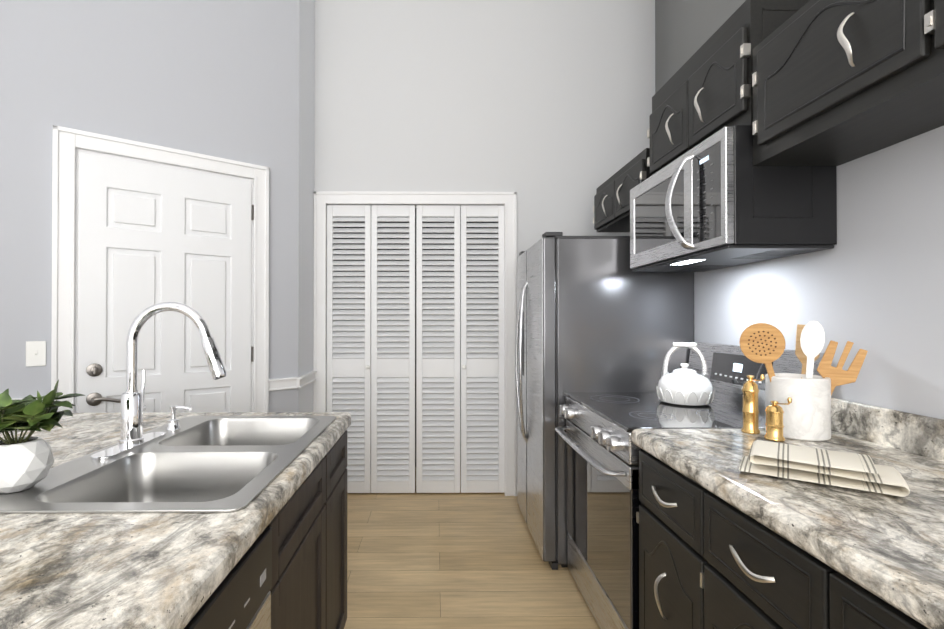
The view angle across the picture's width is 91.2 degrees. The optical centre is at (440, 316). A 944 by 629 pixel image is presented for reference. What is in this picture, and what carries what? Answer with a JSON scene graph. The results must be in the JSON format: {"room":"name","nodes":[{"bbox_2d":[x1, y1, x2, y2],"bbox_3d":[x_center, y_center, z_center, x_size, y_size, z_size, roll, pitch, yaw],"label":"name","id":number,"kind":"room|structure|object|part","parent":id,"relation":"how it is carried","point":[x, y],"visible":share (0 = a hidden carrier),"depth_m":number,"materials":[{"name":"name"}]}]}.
{"room":"kitchen","nodes":[
{"label":"kitchen","id":0,"kind":"room"},
{"bbox_2d":[0,0,298,411],"bbox_3d":[-1.545,-0.657,2.584,1.489,3.900,0.120,0,0,-37],"label":"wall","id":1,"kind":"structure","parent":0,"point":[218,78],"depth_m":2.47,"materials":[{"name":"grey paint"}]},
{"bbox_2d":[26,341,45,366],"bbox_3d":[-1.929,0.175,2.200,0.074,0.120,0.020,0,0,-37],"label":"light switch","id":2,"kind":"object","parent":1,"relation":"attached to","point":[35,353],"visible":1,"depth_m":2.20,"materials":[{"name":"white plastic"}]},
{"bbox_2d":[51,125,268,412],"bbox_3d":[-1.461,0.184,2.523,1.023,2.218,0.069,0,0,-37],"label":"door frame","id":3,"kind":"structure","parent":1,"relation":"attached to","point":[84,179],"depth_m":2.49,"materials":[{"name":"white wood"}]},
{"bbox_3d":[-1.670,0.420,2.330,0.128,0.036,0.016,0,0,-37],"label":"entry door lever arm","id":4,"kind":"part","parent":3,"relation":"part of"},
{"bbox_2d":[78,151,253,412],"bbox_3d":[-1.469,0.229,2.543,0.838,2.112,0.022,0,0,-37],"label":"entry door","id":5,"kind":"structure","parent":1,"relation":"in","point":[111,192],"depth_m":2.51,"materials":[{"name":"white wood"}]},
{"bbox_2d":[86,392,101,405],"bbox_3d":[-1.741,0.413,2.319,0.066,0.066,0.012,0,0,-37],"label":"rose","id":6,"kind":"object","parent":5,"relation":"attached to","point":[90,397],"visible":0.88,"depth_m":2.31,"materials":[{"name":"grey metal"}]},
{"bbox_2d":[86,363,102,376],"bbox_3d":[-1.741,0.266,2.320,0.066,0.066,0.012,0,0,-37],"label":"rose","id":7,"kind":"object","parent":5,"relation":"attached to","point":[90,366],"visible":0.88,"depth_m":2.32,"materials":[{"name":"grey metal"}]},
{"bbox_3d":[-1.139,0.219,2.793,0.010,1.800,0.020,0,0,-37],"label":"entry door hinges","id":8,"kind":"part","parent":5,"relation":"part of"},
{"bbox_2d":[269,377,298,390],"bbox_3d":[-0.986,0.422,2.907,0.199,0.071,0.030,0,0,-37],"label":"trim","id":9,"kind":"structure","parent":1,"relation":"attached to","point":[282,383],"depth_m":2.90,"materials":[{"name":"white wood"}]},
{"bbox_2d":[298,0,314,411],"bbox_3d":[-0.977,-0.653,3.174,0.120,3.900,0.376,0,0,-1],"label":"wall","id":10,"kind":"structure","parent":0,"point":[306,119],"depth_m":3.16,"materials":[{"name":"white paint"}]},
{"bbox_2d":[297,371,316,387],"bbox_3d":[-0.902,0.423,3.152,0.030,0.071,0.406,0,0,-1],"label":"trim","id":11,"kind":"structure","parent":10,"relation":"attached to","point":[305,379],"depth_m":3.08,"materials":[{"name":"white wood"}]},
{"bbox_2d":[333,221,343,320],"bbox_3d":[-0.861,0.188,3.742,0.050,2.224,0.530,0,0,-1],"label":"wall","id":12,"kind":"structure","parent":0,"point":[338,260],"depth_m":3.79,"materials":[{"name":"grey"}]},
{"bbox_2d":[344,223,493,466],"bbox_3d":[-0.186,0.190,4.038,1.405,2.224,0.050,0,0,-1],"label":"wall","id":13,"kind":"structure","parent":0,"point":[424,282],"depth_m":4.02,"materials":[{"name":"grey"}]},
{"bbox_2d":[343,208,496,222],"bbox_3d":[-0.184,-0.874,3.755,1.405,0.100,0.530,0,0,-1],"label":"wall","id":14,"kind":"structure","parent":0,"point":[426,222],"depth_m":4.01,"materials":[{"name":"grey wood"}]},
{"bbox_2d":[344,467,599,628],"bbox_3d":[-0.227,1.309,1.199,4.257,0.050,6.113,0,0,-1],"label":"floor","id":15,"kind":"structure","parent":0,"point":[415,560],"depth_m":2.36,"materials":[{"name":"brown wood"}]},
{"bbox_2d":[184,426,348,628],"bbox_3d":[-1.190,0.850,0.493,1.693,0.859,2.612,0,0,-1],"label":"kitchen island","id":16,"kind":"object","parent":15,"relation":"on","point":[294,575],"depth_m":1.19,"materials":[{"name":"brown wood"}]},
{"bbox_2d":[0,410,350,628],"bbox_3d":[-1.186,0.393,0.490,1.702,0.055,2.640,0,0,-1],"label":"island countertop","id":17,"kind":"structure","parent":16,"relation":"on","point":[58,571],"depth_m":0.72,"materials":[{"name":"grey stone"}]},
{"bbox_2d":[0,380,84,492],"bbox_3d":[-0.890,0.249,0.982,0.218,0.224,0.188,0,0,-1],"label":"potted plant","id":18,"kind":"object","parent":17,"relation":"on","point":[27,462],"visible":1,"depth_m":0.95,"materials":[{"name":"green plant"}]},
{"bbox_3d":[-0.895,0.311,0.973,0.124,0.100,0.118,0,0,0],"label":"pot","id":19,"kind":"part","parent":18,"relation":"part of","materials":[{"name":"white ceramic"}]},
{"bbox_2d":[84,302,226,457],"bbox_3d":[-0.757,0.161,1.351,0.296,0.408,0.351,0,0,-1],"label":"faucet","id":20,"kind":"object","parent":17,"relation":"on","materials":[{"name":"silver metal"}]},
{"bbox_2d":[0,414,339,513],"bbox_3d":[-0.658,0.460,1.288,0.560,0.192,0.852,0,0,-1],"label":"sink","id":21,"kind":"object","parent":17,"relation":"in","point":[215,463],"depth_m":1.23,"materials":[{"name":"silver metal"}]},
{"bbox_2d":[184,527,271,628],"bbox_3d":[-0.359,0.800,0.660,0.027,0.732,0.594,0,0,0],"label":"dishwasher","id":22,"kind":"object","parent":16,"relation":"in","point":[243,600],"depth_m":0.83,"materials":[{"name":"grey"}]},
{"bbox_2d":[515,232,693,569],"bbox_3d":[0.877,0.430,2.727,0.836,1.728,0.762,0,0,-1],"label":"fridge","id":23,"kind":"object","parent":15,"relation":"on","point":[595,314],"visible":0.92,"depth_m":2.35,"materials":[{"name":"grey metal"}]},
{"bbox_3d":[0.493,0.269,2.809,0.069,0.960,0.076,0,0,0],"label":"handle","id":24,"kind":"part","parent":23,"relation":"part of","materials":[{"name":"silver metal"}]},
{"bbox_3d":[0.553,0.422,2.938,0.068,1.657,0.329,0,0,0],"label":"door","id":25,"kind":"part","parent":23,"relation":"part of","materials":[{"name":"grey metal"}]},
{"bbox_3d":[0.494,0.269,2.731,0.069,0.960,0.076,0,0,0],"label":"handle","id":26,"kind":"part","parent":23,"relation":"part of","materials":[{"name":"silver metal"}]},
{"bbox_3d":[0.556,0.419,2.557,0.068,1.657,0.421,0,0,0],"label":"door","id":27,"kind":"part","parent":23,"relation":"part of","materials":[{"name":"grey metal"}]},
{"bbox_2d":[633,442,694,628],"bbox_3d":[0.970,0.855,1.361,0.678,0.859,0.384,0,0,-1],"label":"base cabinet","id":28,"kind":"object","parent":15,"relation":"on","point":[661,517],"depth_m":1.37,"materials":[{"name":"black paint"}]},
{"bbox_2d":[555,342,823,628],"bbox_3d":[0.928,0.706,1.942,0.749,1.165,0.772,0,0,-1],"label":"range","id":29,"kind":"object","parent":15,"relation":"on","point":[603,501],"visible":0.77,"depth_m":1.83,"materials":[{"name":"silver metal"}]},
{"bbox_3d":[0.612,0.453,2.252,0.039,0.052,0.052,0,0,0],"label":"knob","id":30,"kind":"part","parent":29,"relation":"part of","materials":[{"name":"silver metal"}]},
{"bbox_3d":[0.613,0.452,2.167,0.039,0.052,0.052,0,0,0],"label":"knob","id":31,"kind":"part","parent":29,"relation":"part of","materials":[{"name":"silver metal"}]},
{"bbox_3d":[0.596,0.547,1.940,0.086,0.016,0.710,0,0,0],"label":"door handle","id":32,"kind":"part","parent":29,"relation":"part of","materials":[{"name":"silver metal"}]},
{"bbox_3d":[0.660,1.171,1.937,0.034,0.175,0.764,0,0,0],"label":"drawer","id":33,"kind":"part","parent":29,"relation":"part of","materials":[{"name":"silver metal"}]},
{"bbox_3d":[0.616,0.450,1.800,0.039,0.052,0.052,0,0,0],"label":"knob","id":34,"kind":"part","parent":29,"relation":"part of","materials":[{"name":"silver metal"}]},
{"bbox_3d":[0.656,0.449,1.942,0.042,0.110,0.772,0,0,0],"label":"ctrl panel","id":35,"kind":"part","parent":29,"relation":"part of","materials":[{"name":"silver metal"}]},
{"bbox_3d":[0.659,0.794,1.939,0.036,0.560,0.764,0,0,0],"label":"door","id":36,"kind":"part","parent":29,"relation":"part of","materials":[{"name":"black glass"}]},
{"bbox_3d":[0.617,0.449,1.715,0.039,0.052,0.052,0,0,0],"label":"knob","id":37,"kind":"part","parent":29,"relation":"part of","materials":[{"name":"silver metal"}]},
{"bbox_3d":[0.618,0.449,1.630,0.039,0.052,0.052,0,0,0],"label":"knob","id":38,"kind":"part","parent":29,"relation":"part of","materials":[{"name":"silver metal"}]},
{"bbox_2d":[564,392,764,431],"bbox_3d":[0.934,0.385,1.944,0.612,0.016,0.772,0,0,0],"label":"cooktop","id":39,"kind":"object","parent":29,"relation":"in","point":[622,411],"depth_m":1.83,"materials":[{"name":"black glass"}]},
{"bbox_2d":[657,342,714,405],"bbox_3d":[1.075,0.244,2.046,0.225,0.264,0.263,0,0,-1],"label":"kettle","id":40,"kind":"object","parent":29,"relation":"on","point":[684,385],"visible":1,"depth_m":1.97,"materials":[{"name":"white ceramic"}]},
{"bbox_3d":[1.075,0.223,2.027,0.094,0.042,0.094,0,0,0],"label":"lid","id":41,"kind":"part","parent":40,"relation":"part of","materials":[{"name":"white ceramic"}]},
{"bbox_3d":[1.075,0.186,2.027,0.156,0.145,0.081,0,0,0],"label":"handle","id":42,"kind":"part","parent":40,"relation":"part of","materials":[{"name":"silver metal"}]},
{"bbox_3d":[1.262,0.223,1.948,0.017,0.124,0.380,0,0,0],"label":"display glass","id":43,"kind":"part","parent":29,"relation":"part of","materials":[{"name":"black glass"}]},
{"bbox_2d":[687,482,818,628],"bbox_3d":[0.973,0.853,0.983,0.678,0.859,0.372,0,0,-1],"label":"base cabinet","id":44,"kind":"object","parent":15,"relation":"on","point":[725,542],"depth_m":1.03,"materials":[{"name":"black paint"}]},
{"bbox_2d":[631,429,943,628],"bbox_3d":[0.983,0.392,0.383,0.669,0.055,2.348,0,0,-1],"label":"countertop","id":45,"kind":"structure","parent":44,"relation":"on","point":[893,545],"depth_m":0.90,"materials":[{"name":"grey stone"}]},
{"bbox_2d":[741,374,764,433],"bbox_3d":[1.003,0.275,1.477,0.067,0.192,0.052,0,-1,45],"label":"pepper mill","id":46,"kind":"object","parent":45,"relation":"on","point":[750,390],"depth_m":1.46,"materials":[{"name":"gold metal"}]},
{"bbox_2d":[758,397,791,441],"bbox_3d":[1.014,0.305,1.387,0.066,0.130,0.052,0,-1,45],"label":"pepper mill","id":47,"kind":"object","parent":45,"relation":"on","point":[774,417],"depth_m":1.38,"materials":[{"name":"gold metal"}]},
{"bbox_2d":[739,321,867,440],"bbox_3d":[1.118,0.191,1.453,0.319,0.359,0.164,0,0,-1],"label":"utensil crock","id":48,"kind":"object","parent":45,"relation":"on","point":[807,414],"visible":0.98,"depth_m":1.41,"materials":[{"name":"white ceramic"}]},
{"bbox_2d":[739,440,909,496],"bbox_3d":[0.864,0.339,1.058,0.289,0.051,0.158,0,0,37],"label":"dish towel","id":49,"kind":"object","parent":45,"relation":"on","point":[838,468],"visible":1,"depth_m":1.03,"materials":[{"name":"beige fabric"}]},
{"bbox_2d":[807,558,934,628],"bbox_3d":[0.976,0.850,0.611,0.678,0.859,0.372,0,0,-1],"label":"base cabinet","id":50,"kind":"object","parent":15,"relation":"on","point":[835,600],"depth_m":0.76,"materials":[{"name":"black paint"}]},
{"bbox_2d":[314,0,654,493],"bbox_3d":[0.347,-0.652,3.433,2.772,3.900,0.120,0,0,-1],"label":"wall","id":51,"kind":"structure","parent":0,"point":[415,95],"depth_m":3.38,"materials":[{"name":"white paint"}]},
{"bbox_2d":[313,191,516,495],"bbox_3d":[-0.180,0.194,3.349,1.473,2.208,0.028,0,0,-1],"label":"door frame","id":52,"kind":"structure","parent":51,"relation":"attached to","point":[507,200],"depth_m":3.34,"materials":[{"name":"white wood"}]},
{"bbox_2d":[332,217,498,480],"bbox_3d":[-0.180,0.231,3.391,1.223,1.937,0.040,0,0,-1],"label":"closet louver slats","id":53,"kind":"object","parent":51,"relation":"attached to","point":[438,420],"visible":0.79,"depth_m":3.38,"materials":[{"name":"white wood"}]},
{"bbox_2d":[327,205,504,492],"bbox_3d":[-0.180,0.233,3.391,1.303,2.107,0.032,0,0,-1],"label":"frames","id":54,"kind":"object","parent":51,"relation":"attached to","point":[450,367],"visible":0.88,"depth_m":3.38,"materials":[{"name":"white wood"}]},
{"bbox_2d":[365,365,465,368],"bbox_3d":[-0.178,0.363,3.357,0.737,0.034,0.035,0,0,-1],"label":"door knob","id":55,"kind":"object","parent":54,"relation":"attached to","point":[368,366],"depth_m":3.34,"materials":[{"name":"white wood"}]},
{"bbox_2d":[655,0,943,418],"bbox_3d":[1.520,-0.668,0.887,0.409,3.900,5.233,0,0,-1],"label":"wall","id":56,"kind":"structure","parent":0,"point":[871,282],"depth_m":1.42,"materials":[{"name":"grey paint"}]},
{"bbox_2d":[593,179,629,231],"bbox_3d":[1.129,-0.691,2.810,0.332,0.283,0.354,0,0,-1],"label":"upper cabinet","id":57,"kind":"object","parent":56,"relation":"attached to","point":[601,199],"depth_m":2.86,"materials":[{"name":"black paint"}]},
{"bbox_2d":[609,156,636,223],"bbox_3d":[1.132,-0.693,2.456,0.332,0.283,0.354,0,0,-1],"label":"upper cabinet","id":58,"kind":"object","parent":56,"relation":"attached to","point":[621,183],"depth_m":2.54,"materials":[{"name":"black paint"}]},
{"bbox_2d":[637,72,676,184],"bbox_3d":[1.136,-0.846,2.044,0.332,0.426,0.347,0,0,-1],"label":"upper cabinet","id":59,"kind":"object","parent":56,"relation":"attached to","point":[662,133],"depth_m":2.09,"materials":[{"name":"black paint"}]},
{"bbox_2d":[677,0,776,157],"bbox_3d":[1.139,-0.848,1.696,0.332,0.426,0.349,0,0,-1],"label":"upper cabinet","id":60,"kind":"object","parent":56,"relation":"attached to","point":[705,81],"depth_m":1.71,"materials":[{"name":"black paint"}]},
{"bbox_2d":[630,125,836,271],"bbox_3d":[1.083,-0.426,1.892,0.439,0.406,0.756,0,0,-1],"label":"over-the-range microwave","id":61,"kind":"object","parent":60,"relation":"attached to","point":[717,200],"visible":0.98,"depth_m":1.55,"materials":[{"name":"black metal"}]},
{"bbox_3d":[0.902,-0.428,1.740,0.074,0.360,0.086,0,0,0],"label":"handle","id":62,"kind":"part","parent":61,"relation":"part of","materials":[{"name":"silver metal"}]},
{"bbox_2d":[700,155,708,163],"bbox_3d":[0.940,-0.559,1.642,0.001,0.016,0.055,0,0,0],"label":"clock","id":63,"kind":"object","parent":61,"relation":"on","point":[704,159],"depth_m":1.64,"materials":[{"name":"white"}]},
{"bbox_2d":[733,0,943,165],"bbox_3d":[1.143,-0.689,1.235,0.332,0.383,0.555,0,0,-1],"label":"upper cabinet","id":64,"kind":"object","parent":56,"relation":"attached to","point":[816,82],"depth_m":1.24,"materials":[{"name":"black paint"}]},
{"bbox_2d":[831,398,943,461],"bbox_3d":[1.306,0.315,0.386,0.022,0.109,2.348,0,0,-1],"label":"backsplash","id":65,"kind":"structure","parent":56,"relation":"attached to","point":[920,434],"depth_m":1.32,"materials":[{"name":"grey stone"}]},
{"bbox_2d":[913,0,943,79],"bbox_3d":[1.148,-0.693,0.697,0.332,0.383,0.521,0,0,-1],"label":"upper cabinet","id":66,"kind":"object","parent":56,"relation":"attached to","point":[928,15],"depth_m":0.97,"materials":[{"name":"black paint"}]}
]}

